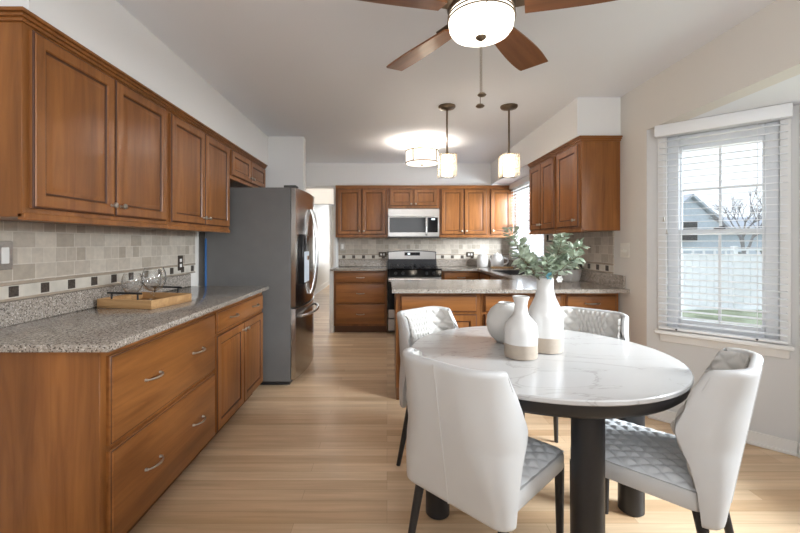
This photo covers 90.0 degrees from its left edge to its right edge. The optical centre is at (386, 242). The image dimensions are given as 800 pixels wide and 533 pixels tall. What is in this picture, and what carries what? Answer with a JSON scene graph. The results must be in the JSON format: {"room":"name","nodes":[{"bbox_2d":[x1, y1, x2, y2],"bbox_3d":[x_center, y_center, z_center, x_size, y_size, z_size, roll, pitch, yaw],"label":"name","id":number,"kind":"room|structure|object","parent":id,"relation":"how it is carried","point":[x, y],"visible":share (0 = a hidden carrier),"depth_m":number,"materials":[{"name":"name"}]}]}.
{"room":"eat-in kitchen","nodes":[
{"label":"eat-in kitchen","id":0,"kind":"room"},
{"bbox_2d":[9,221,204,301],"bbox_3d":[-1.750,0.043,-0.055,0.120,2.474,9.090,0,0,0],"label":"wall","id":1,"kind":"structure","parent":0,"point":[197,278],"depth_m":3.59,"materials":[{"name":"paint"}]},
{"bbox_2d":[0,22,167,228],"bbox_3d":[-1.499,-0.456,1.978,0.382,0.739,0.975,0,0,0],"label":"upper cabinet","id":2,"kind":"object","parent":1,"relation":"attached to","point":[79,145],"visible":1,"depth_m":1.71,"materials":[{"name":"brown wood"}]},
{"bbox_2d":[0,6,267,168],"bbox_3d":[-1.509,-0.845,2.954,0.362,0.039,2.992,0,0,0],"label":"trim","id":3,"kind":"structure","parent":2,"relation":"attached to","point":[7,13],"depth_m":1.88,"materials":[{"name":"brown wood"}]},
{"bbox_2d":[0,221,194,302],"bbox_3d":[-1.682,0.082,2.470,0.014,0.356,2.060,0,0,0],"label":"tile backsplash","id":4,"kind":"structure","parent":1,"relation":"attached to","point":[48,259],"depth_m":2.22,"materials":[{"name":"tile"}]},
{"bbox_2d":[0,241,12,269],"bbox_3d":[-1.674,0.055,1.752,0.010,0.125,0.078,0,0,0],"label":"light switch","id":5,"kind":"object","parent":4,"relation":"attached to","point":[6,247],"visible":1,"depth_m":1.75,"materials":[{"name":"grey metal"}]},
{"bbox_2d":[178,255,182,270],"bbox_3d":[-1.675,0.162,3.245,0.009,0.120,0.075,0,0,0],"label":"outlet","id":6,"kind":"object","parent":4,"relation":"attached to","point":[180,258],"visible":1,"depth_m":3.24,"materials":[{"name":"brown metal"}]},
{"bbox_2d":[0,0,267,164],"bbox_3d":[-1.512,-1.030,2.989,0.355,0.329,2.998,0,0,0],"label":"soffit","id":7,"kind":"structure","parent":1,"relation":"attached to","point":[106,28],"depth_m":2.20,"materials":[{"name":"paint"}]},
{"bbox_2d":[120,109,229,232],"bbox_3d":[-1.499,-0.456,2.954,0.382,0.739,0.973,0,0,0],"label":"upper cabinet","id":8,"kind":"object","parent":1,"relation":"attached to","point":[197,163],"visible":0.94,"depth_m":2.79,"materials":[{"name":"brown wood"}]},
{"bbox_2d":[229,148,264,186],"bbox_3d":[-1.499,-0.693,3.942,0.382,0.265,1.000,0,0,0],"label":"upper cabinet","id":9,"kind":"object","parent":1,"relation":"attached to","point":[244,172],"visible":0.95,"depth_m":3.81,"materials":[{"name":"brown wood"}]},
{"bbox_2d":[265,137,305,190],"bbox_3d":[-1.373,0.043,4.545,0.873,2.474,0.110,0,0,0],"label":"wall","id":10,"kind":"structure","parent":0,"point":[286,155],"depth_m":4.49,"materials":[{"name":"paint"}]},
{"bbox_2d":[314,204,331,217],"bbox_3d":[-1.870,0.043,8.900,0.120,2.474,8.600,0,0,0],"label":"wall","id":11,"kind":"structure","parent":0,"point":[326,209],"depth_m":11.58,"materials":[{"name":"white paint"}]},
{"bbox_2d":[306,189,333,203],"bbox_3d":[-1.315,-0.982,7.950,0.970,0.424,0.100,0,0,0],"label":"trim","id":12,"kind":"structure","parent":11,"relation":"attached to","point":[321,196],"depth_m":7.90,"materials":[{"name":"paint"}]},
{"bbox_2d":[314,281,328,294],"bbox_3d":[-1.790,1.220,8.860,0.040,0.120,8.480,0,0,0],"label":"baseboard","id":13,"kind":"structure","parent":11,"relation":"attached to","point":[317,290],"depth_m":10.74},
{"bbox_2d":[314,210,331,288],"bbox_3d":[-1.806,0.170,10.326,0.008,1.980,5.452,0,0,0],"label":"window","id":14,"kind":"structure","parent":11,"relation":"attached to","point":[324,222],"depth_m":11.35,"materials":[{"name":"white glass"}]},
{"bbox_2d":[332,207,333,266],"bbox_3d":[-1.100,0.043,13.150,6.200,2.474,0.100,0,0,0],"label":"wall","id":15,"kind":"structure","parent":0,"point":[332,207],"depth_m":13.10,"materials":[{"name":"paint"}]},
{"bbox_2d":[338,259,387,323],"bbox_3d":[0.618,0.043,6.355,2.835,2.474,0.120,0,0,0],"label":"wall","id":16,"kind":"structure","parent":0,"point":[338,259],"depth_m":6.29,"materials":[{"name":"paint"}]},
{"bbox_2d":[329,186,337,332],"bbox_3d":[-0.797,0.212,6.072,0.075,2.135,0.745,0,0,0],"label":"trim","id":17,"kind":"structure","parent":16,"relation":"attached to","point":[331,273],"depth_m":5.70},
{"bbox_2d":[336,188,387,237],"bbox_3d":[-0.378,-0.451,6.099,0.775,0.742,0.382,0,0,0],"label":"upper cabinet","id":18,"kind":"object","parent":16,"relation":"attached to","point":[360,212],"visible":1,"depth_m":5.94,"materials":[{"name":"brown wood"}]},
{"bbox_2d":[335,185,508,187],"bbox_3d":[0.574,-0.837,6.112,2.678,0.034,0.367,0,0,0],"label":"trim","id":19,"kind":"structure","parent":18,"relation":"attached to","point":[336,186],"depth_m":5.94,"materials":[{"name":"brown wood"}]},
{"bbox_2d":[306,163,508,188],"bbox_3d":[-0.343,-1.024,6.112,4.514,0.339,0.365,0,0,0],"label":"soffit","id":20,"kind":"structure","parent":16,"relation":"attached to","point":[318,175],"depth_m":6.00,"materials":[{"name":"paint"}]},
{"bbox_2d":[388,188,438,208],"bbox_3d":[0.393,-0.671,6.099,0.762,0.302,0.382,0,0,0],"label":"upper cabinet","id":21,"kind":"object","parent":16,"relation":"attached to","point":[398,198],"visible":0.98,"depth_m":5.94,"materials":[{"name":"brown wood"}]},
{"bbox_2d":[388,209,438,237],"bbox_3d":[0.393,-0.292,6.065,0.758,0.425,0.440,0,0,0],"label":"microwave","id":22,"kind":"object","parent":21,"relation":"attached to","point":[402,223],"visible":0.97,"depth_m":5.88,"materials":[{"name":"silver metal"}]},
{"bbox_2d":[338,238,508,259],"bbox_3d":[0.580,0.085,6.287,2.685,0.350,0.014,0,0,0],"label":"tile backsplash","id":23,"kind":"structure","parent":16,"relation":"attached to","point":[355,248],"depth_m":6.29,"materials":[{"name":"tile"}]},
{"bbox_2d":[340,243,344,249],"bbox_3d":[-0.700,0.055,6.279,0.075,0.120,0.010,0,0,0],"label":"light switch","id":24,"kind":"object","parent":23,"relation":"attached to","point":[342,245],"visible":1,"depth_m":6.28,"materials":[{"name":"white plastic"}]},
{"bbox_2d":[379,252,385,256],"bbox_3d":[-0.070,0.180,6.274,0.120,0.075,0.009,0,0,0],"label":"outlet","id":25,"kind":"object","parent":23,"relation":"attached to","point":[381,254],"visible":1,"depth_m":6.27,"materials":[{"name":"black plastic"}]},
{"bbox_2d":[466,252,473,256],"bbox_3d":[1.305,0.180,6.274,0.120,0.075,0.009,0,0,0],"label":"outlet","id":26,"kind":"object","parent":23,"relation":"attached to","point":[468,254],"visible":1,"depth_m":6.27,"materials":[{"name":"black plastic"}]},
{"bbox_2d":[438,188,488,237],"bbox_3d":[1.143,-0.451,6.099,0.735,0.742,0.382,0,0,0],"label":"upper cabinet","id":27,"kind":"object","parent":16,"relation":"attached to","point":[463,212],"visible":0.97,"depth_m":5.94,"materials":[{"name":"brown wood"}]},
{"bbox_2d":[488,188,512,237],"bbox_3d":[1.698,-0.451,6.099,0.370,0.742,0.382,0,0,0],"label":"upper cabinet","id":28,"kind":"object","parent":16,"relation":"attached to","point":[500,200],"visible":0.87,"depth_m":5.94,"materials":[{"name":"brown wood"}]},
{"bbox_2d":[116,0,775,206],"bbox_3d":[-1.075,-1.234,4.300,6.250,0.080,17.800,0,0,0],"label":"ceiling","id":29,"kind":"structure","parent":0,"point":[316,71],"depth_m":2.68,"materials":[{"name":"paint"}]},
{"bbox_2d":[405,141,438,166],"bbox_3d":[0.414,-1.052,4.730,0.397,0.283,0.397,0,0,0],"label":"ceiling light","id":30,"kind":"object","parent":29,"relation":"attached to","point":[423,155],"visible":1,"depth_m":4.59,"materials":[{"name":"white glass"}]},
{"bbox_2d":[438,103,456,176],"bbox_3d":[0.528,-0.884,3.486,0.159,0.618,0.148,0,0,0],"label":"pendant light","id":31,"kind":"object","parent":29,"relation":"hanging from","point":[447,158],"visible":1,"depth_m":3.46,"materials":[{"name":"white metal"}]},
{"bbox_2d":[359,0,615,108],"bbox_3d":[0.348,-0.866,1.568,1.218,0.653,1.211,0,0,0],"label":"ceiling fan","id":32,"kind":"object","parent":29,"relation":"hanging from","point":[471,23],"visible":1,"depth_m":1.57,"materials":[{"name":"brown wood"}]},
{"bbox_2d":[500,103,518,176],"bbox_3d":[1.069,-0.884,3.486,0.159,0.618,0.148,0,0,0],"label":"pendant light","id":33,"kind":"object","parent":29,"relation":"hanging from","point":[509,158],"visible":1,"depth_m":3.46,"materials":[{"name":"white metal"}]},
{"bbox_2d":[129,285,799,532],"bbox_3d":[-0.650,1.310,4.300,7.100,0.060,17.800,0,0,0],"label":"floor","id":34,"kind":"structure","parent":0,"point":[317,452],"depth_m":2.22,"materials":[{"name":"brown wood"}]},
{"bbox_2d":[0,312,214,532],"bbox_3d":[-1.343,0.838,1.958,0.685,0.884,0.965,0,0,0],"label":"base cabinet","id":35,"kind":"object","parent":34,"relation":"on","point":[90,442],"visible":0.98,"depth_m":1.48,"materials":[{"name":"brown wood"}]},
{"bbox_2d":[0,274,268,352],"bbox_3d":[-1.343,0.329,2.420,0.683,0.135,1.960,0,0,0],"label":"countertop","id":36,"kind":"structure","parent":35,"relation":"on","point":[70,322],"depth_m":1.89,"materials":[{"name":"stone"}]},
{"bbox_2d":[97,286,191,309],"bbox_3d":[-1.435,0.320,2.390,0.356,0.091,0.330,0,0,11],"label":"serving tray","id":37,"kind":"object","parent":36,"relation":"on","point":[130,300],"visible":1,"depth_m":2.27,"materials":[{"name":"brown wood"}]},
{"bbox_2d":[200,292,262,451],"bbox_3d":[-1.343,0.838,2.914,0.685,0.884,0.945,0,0,0],"label":"base cabinet","id":38,"kind":"object","parent":34,"relation":"on","point":[238,371],"visible":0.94,"depth_m":2.78,"materials":[{"name":"brown wood"}]},
{"bbox_2d":[205,185,318,385],"bbox_3d":[-1.155,0.383,4.013,0.929,1.795,0.914,0,0,0],"label":"refrigerator","id":39,"kind":"object","parent":34,"relation":"on","point":[269,242],"visible":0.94,"depth_m":3.56,"materials":[{"name":"silver metal"}]},
{"bbox_2d":[334,271,386,331],"bbox_3d":[-0.378,0.838,5.957,0.755,0.884,0.665,0,0,0],"label":"base cabinet","id":40,"kind":"object","parent":34,"relation":"on","point":[360,297],"visible":0.99,"depth_m":5.66,"materials":[{"name":"brown wood"}]},
{"bbox_2d":[330,260,386,270],"bbox_3d":[-0.401,0.329,5.968,0.798,0.135,0.645,0,0,0],"label":"countertop","id":41,"kind":"structure","parent":40,"relation":"on","point":[344,265],"depth_m":6.27,"materials":[{"name":"stone"}]},
{"bbox_2d":[388,250,441,331],"bbox_3d":[0.388,0.681,5.908,0.760,1.137,0.734,0,0,0],"label":"range","id":42,"kind":"object","parent":34,"relation":"on","point":[403,264],"visible":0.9,"depth_m":5.64,"materials":[{"name":"silver metal"}]},
{"bbox_2d":[388,266,441,269],"bbox_3d":[0.388,0.367,5.938,0.760,0.015,0.675,0,0,0],"label":"cooktop","id":43,"kind":"object","parent":42,"relation":"in","point":[389,267],"depth_m":5.64,"materials":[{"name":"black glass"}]},
{"bbox_2d":[396,306,457,465],"bbox_3d":[0.357,0.844,2.289,0.478,0.877,0.573,0,0,-42],"label":"dining chair","id":44,"kind":"object","parent":34,"relation":"on","point":[414,324],"visible":0.27,"depth_m":2.42,"materials":[{"name":"white leather"}]},
{"bbox_2d":[395,293,480,399],"bbox_3d":[0.419,0.838,3.551,0.690,0.884,0.622,0,0,0],"label":"base cabinet","id":45,"kind":"object","parent":34,"relation":"on","point":[465,308],"visible":0.3,"depth_m":3.24,"materials":[{"name":"brown wood"}]},
{"bbox_2d":[441,271,479,279],"bbox_3d":[1.052,0.838,5.957,0.550,0.884,0.665,0,0,0],"label":"base cabinet","id":46,"kind":"object","parent":34,"relation":"on","point":[446,275],"visible":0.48,"depth_m":5.66,"materials":[{"name":"brown wood"}]},
{"bbox_2d":[402,347,563,532],"bbox_3d":[0.363,0.844,1.559,0.573,0.877,0.478,0,0,-44],"label":"dining chair","id":47,"kind":"object","parent":34,"relation":"on","point":[469,445],"visible":1,"depth_m":1.34,"materials":[{"name":"white leather"}]},
{"bbox_2d":[480,272,505,279],"bbox_3d":[1.585,0.838,4.790,0.630,0.884,1.780,0,0,0],"label":"base cabinet","id":48,"kind":"object","parent":34,"relation":"on","point":[483,276],"visible":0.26,"depth_m":5.21,"materials":[{"name":"brown wood"}]},
{"bbox_2d":[391,260,629,292],"bbox_3d":[0.975,0.329,4.719,1.870,0.135,3.142,0,0,0],"label":"countertop","id":49,"kind":"structure","parent":48,"relation":"on","point":[590,281],"depth_m":3.53,"materials":[{"name":"stone"}]},
{"bbox_2d":[477,253,487,266],"bbox_3d":[1.455,0.259,6.100,0.174,0.213,0.174,0,0,20],"label":"canister","id":50,"kind":"object","parent":49,"relation":"on","point":[482,259],"visible":1,"depth_m":6.03,"materials":[{"name":"white ceramic"}]},
{"bbox_2d":[489,252,508,265],"bbox_3d":[1.687,0.255,6.042,0.196,0.222,0.244,0,0,-43],"label":"teapot","id":51,"kind":"object","parent":49,"relation":"on","point":[497,259],"visible":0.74,"depth_m":5.99,"materials":[{"name":"white ceramic"}]},
{"bbox_2d":[490,266,512,267],"bbox_3d":[1.690,0.356,5.870,0.320,0.018,0.120,0,0,0],"label":"cutting board","id":52,"kind":"object","parent":49,"relation":"on","point":[491,266],"visible":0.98,"depth_m":5.85,"materials":[{"name":"brown wood"}]},
{"bbox_2d":[492,270,542,274],"bbox_3d":[1.600,0.474,4.960,0.400,0.224,0.720,0,0,0],"label":"sink basin","id":53,"kind":"object","parent":49,"relation":"in","point":[509,272],"visible":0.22,"depth_m":5.30,"materials":[{"name":"black metal"}]},
{"bbox_2d":[561,263,583,281],"bbox_3d":[1.763,0.274,3.843,0.245,0.183,0.252,0,0,0],"label":"potted plant","id":54,"kind":"object","parent":49,"relation":"on","point":[575,276],"visible":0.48,"depth_m":3.77,"materials":[{"name":"grey ceramic"}]},
{"bbox_2d":[481,293,562,325],"bbox_3d":[1.101,0.838,3.551,0.670,0.884,0.622,0,0,0],"label":"base cabinet","id":55,"kind":"object","parent":34,"relation":"on","point":[488,300],"visible":0.09,"depth_m":3.25,"materials":[{"name":"brown wood"}]},
{"bbox_2d":[412,326,693,532],"bbox_3d":[0.715,0.900,1.917,1.200,0.760,1.200,0,0,0],"label":"dining table","id":56,"kind":"object","parent":34,"relation":"on","point":[595,378],"visible":0.57,"depth_m":1.51,"materials":[{"name":"white stone"}]},
{"bbox_2d":[486,301,513,343],"bbox_3d":[0.625,0.415,2.100,0.204,0.209,0.204,0,0,0],"label":"round vase","id":57,"kind":"object","parent":56,"relation":"on","point":[497,316],"visible":0.7,"depth_m":2.04,"materials":[{"name":"white ceramic"}]},
{"bbox_2d":[504,295,537,360],"bbox_3d":[0.611,0.381,1.825,0.147,0.278,0.147,0,0,0],"label":"bottle vase","id":58,"kind":"object","parent":56,"relation":"on","point":[520,330],"visible":1,"depth_m":1.77,"materials":[{"name":"beige ceramic"}]},
{"bbox_2d":[528,277,562,353],"bbox_3d":[0.765,0.343,1.935,0.162,0.354,0.162,0,0,0],"label":"bottle vase","id":59,"kind":"object","parent":56,"relation":"on","point":[545,310],"visible":0.77,"depth_m":1.87,"materials":[{"name":"beige ceramic"}]},
{"bbox_2d":[502,226,537,277],"bbox_3d":[0.656,0.080,1.934,0.220,0.322,0.116,0,0,0],"label":"leafy branch","id":60,"kind":"object","parent":59,"relation":"in","point":[522,240],"visible":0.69,"depth_m":1.93,"materials":[{"name":"green plant"}]},
{"bbox_2d":[510,246,542,279],"bbox_3d":[0.672,0.128,1.889,0.184,0.225,0.122,0,0,0],"label":"leafy branch","id":61,"kind":"object","parent":59,"relation":"in","point":[528,257],"visible":0.98,"depth_m":1.87,"materials":[{"name":"green plant"}]},
{"bbox_2d":[513,243,541,276],"bbox_3d":[0.699,0.121,1.985,0.145,0.238,0.109,0,0,28],"label":"leafy branch","id":62,"kind":"object","parent":59,"relation":"in","point":[524,245],"visible":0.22,"depth_m":1.99,"materials":[{"name":"green plant"}]},
{"bbox_2d":[534,254,555,277],"bbox_3d":[0.751,0.147,1.886,0.111,0.188,0.124,0,0,15],"label":"leafy branch","id":63,"kind":"object","parent":59,"relation":"in","point":[549,260],"visible":0.96,"depth_m":1.87,"materials":[{"name":"green plant"}]},
{"bbox_2d":[541,235,569,273],"bbox_3d":[0.844,0.098,1.993,0.169,0.285,0.129,0,0,0],"label":"leafy branch","id":64,"kind":"object","parent":59,"relation":"in","point":[554,237],"visible":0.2,"depth_m":2.00,"materials":[{"name":"green plant"}]},
{"bbox_2d":[553,276,562,281],"bbox_3d":[0.790,0.173,1.899,0.086,0.036,0.023,0,0,41],"label":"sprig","id":65,"kind":"object","parent":59,"relation":"in","point":[559,278],"visible":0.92,"depth_m":1.88,"materials":[{"name":"white plant"}]},
{"bbox_2d":[546,232,572,271],"bbox_3d":[0.815,0.095,1.919,0.124,0.292,0.127,0,0,0],"label":"leafy branch","id":66,"kind":"object","parent":59,"relation":"in","point":[559,242],"visible":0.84,"depth_m":1.91,"materials":[{"name":"green plant"}]},
{"bbox_2d":[552,248,585,276],"bbox_3d":[0.843,0.132,1.895,0.166,0.218,0.122,0,0,0],"label":"leafy branch","id":67,"kind":"object","parent":59,"relation":"in","point":[563,263],"visible":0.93,"depth_m":1.88,"materials":[{"name":"green plant"}]},
{"bbox_2d":[553,238,589,275],"bbox_3d":[0.864,0.106,1.946,0.214,0.269,0.112,0,0,0],"label":"leafy branch","id":68,"kind":"object","parent":59,"relation":"in","point":[577,243],"visible":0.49,"depth_m":1.94,"materials":[{"name":"green plant"}]},
{"bbox_2d":[523,306,628,442],"bbox_3d":[1.080,0.844,2.281,0.573,0.877,0.478,0,0,-44],"label":"dining chair","id":69,"kind":"object","parent":34,"relation":"on","point":[613,324],"visible":0.26,"depth_m":2.43,"materials":[{"name":"white leather"}]},
{"bbox_2d":[563,293,617,311],"bbox_3d":[1.663,0.838,3.532,0.450,0.884,0.660,0,0,0],"label":"base cabinet","id":70,"kind":"object","parent":34,"relation":"on","point":[602,301],"visible":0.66,"depth_m":3.24,"materials":[{"name":"brown wood"}]},
{"bbox_2d":[570,347,763,532],"bbox_3d":[1.084,0.844,1.569,0.478,0.877,0.573,0,0,-45],"label":"dining chair","id":71,"kind":"object","parent":34,"relation":"on","point":[696,468],"visible":0.94,"depth_m":1.32,"materials":[{"name":"white leather"}]},
{"bbox_2d":[509,0,799,415],"bbox_3d":[1.975,0.043,0.848,0.120,2.474,10.895,0,0,0],"label":"wall","id":72,"kind":"structure","parent":0,"point":[762,51],"depth_m":2.59,"materials":[{"name":"paint"}]},
{"bbox_2d":[512,185,545,262],"bbox_3d":[1.950,-0.305,5.445,0.130,1.110,1.250,0,0,0],"label":"window","id":73,"kind":"structure","parent":72,"relation":"in","point":[518,221],"depth_m":5.94,"materials":[{"name":"white plastic"}]},
{"bbox_2d":[509,175,541,259],"bbox_3d":[1.854,-0.334,5.440,0.078,1.078,1.160,0,0,0],"label":"window blind","id":74,"kind":"object","parent":73,"relation":"attached to","point":[525,180],"visible":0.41,"depth_m":5.52,"materials":[{"name":"grey plastic"}]},
{"bbox_2d":[491,97,620,183],"bbox_3d":[1.738,-1.034,4.787,0.355,0.319,3.015,0,0,0],"label":"soffit","id":75,"kind":"structure","parent":72,"relation":"attached to","point":[583,115],"depth_m":3.54,"materials":[{"name":"paint"}]},
{"bbox_2d":[529,154,583,234],"bbox_3d":[1.730,-0.464,4.110,0.369,0.747,0.700,0,0,0],"label":"upper cabinet","id":76,"kind":"object","parent":72,"relation":"attached to","point":[542,176],"visible":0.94,"depth_m":4.05,"materials":[{"name":"brown wood"}]},
{"bbox_2d":[527,135,622,167],"bbox_3d":[1.740,-0.855,3.854,0.350,0.039,1.212,0,0,0],"label":"trim","id":77,"kind":"structure","parent":76,"relation":"attached to","point":[580,138],"depth_m":3.33,"materials":[{"name":"brown wood"}]},
{"bbox_2d":[545,231,613,273],"bbox_3d":[1.907,0.080,4.112,0.014,0.360,1.485,0,0,0],"label":"tile backsplash","id":78,"kind":"structure","parent":72,"relation":"attached to","point":[599,257],"depth_m":3.63,"materials":[{"name":"tile"}]},
{"bbox_2d":[556,141,619,232],"bbox_3d":[1.730,-0.464,3.520,0.369,0.747,0.476,0,0,0],"label":"upper cabinet","id":79,"kind":"object","parent":72,"relation":"attached to","point":[587,172],"visible":1,"depth_m":3.28,"materials":[{"name":"brown wood"}]},
{"bbox_2d":[620,243,628,257],"bbox_3d":[1.906,0.058,3.215,0.016,0.117,0.117,0,0,0],"label":"light switch","id":80,"kind":"object","parent":72,"relation":"attached to","point":[624,247],"visible":1,"depth_m":3.21,"materials":[{"name":"beige plastic"}]},
{"bbox_2d":[647,105,798,453],"bbox_3d":[2.237,0.224,2.720,0.781,2.112,0.120,0,0,44],"label":"wall","id":81,"kind":"structure","parent":0,"point":[776,407],"depth_m":2.51,"materials":[{"name":"paint"}]},
{"bbox_2d":[648,410,797,456],"bbox_3d":[2.189,1.238,2.666,0.765,0.085,0.024,0,0,44],"label":"baseboard","id":82,"kind":"structure","parent":81,"relation":"attached to","point":[770,442],"depth_m":2.50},
{"bbox_2d":[654,118,794,358],"bbox_3d":[2.219,-0.058,2.671,0.705,1.525,0.175,0,0,44],"label":"window","id":83,"kind":"structure","parent":81,"relation":"in","point":[776,350],"depth_m":2.60,"materials":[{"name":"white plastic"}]},
{"bbox_2d":[654,102,792,344],"bbox_3d":[2.168,-0.111,2.622,0.690,1.438,0.078,0,0,44],"label":"window blind","id":84,"kind":"object","parent":83,"relation":"attached to","point":[781,111],"visible":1,"depth_m":2.58,"materials":[{"name":"grey plastic"}]},
{"bbox_2d":[689,74,799,119],"bbox_3d":[2.315,-0.862,1.535,0.560,0.060,2.870,0,0,0],"label":"ceiling","id":85,"kind":"structure","parent":0,"point":[786,91],"depth_m":2.32,"materials":[{"name":"paint"}]},
{"bbox_2d":[799,104,799,442],"bbox_3d":[2.535,0.224,1.577,0.120,2.112,1.655,0,0,0],"label":"wall","id":86,"kind":"structure","parent":0,"point":[799,104],"depth_m":2.40,"materials":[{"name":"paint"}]},
{"label":"outside","id":87,"kind":"structure","parent":0,"visible":0},
{"bbox_2d":[682,310,761,326],"bbox_3d":[31.375,1.865,24.000,57.250,0.070,72.000,0,0,0],"label":"ground","id":88,"kind":"structure","parent":87,"point":[727,312],"depth_m":10.09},
{"bbox_2d":[682,246,761,309],"bbox_3d":[9.600,0.955,11.015,9.200,1.750,0.130,0,0,0],"label":"fence","id":89,"kind":"object","parent":88,"relation":"on","point":[732,250],"visible":0.26,"depth_m":11.00,"materials":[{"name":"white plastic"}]},
{"bbox_2d":[682,194,761,253],"bbox_3d":[22.200,-0.660,28.850,14.400,4.980,6.900,0,0,0],"label":"house","id":90,"kind":"structure","parent":88,"relation":"on","point":[711,240],"depth_m":26.00,"materials":[{"name":"grey"}]},
{"bbox_2d":[709,183,761,253],"bbox_3d":[15.897,-0.354,17.389,2.655,4.375,2.566,0,0,9],"label":"bare tree","id":91,"kind":"object","parent":88,"relation":"on","point":[741,236],"visible":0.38,"depth_m":17.45,"materials":[{"name":"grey plant"}]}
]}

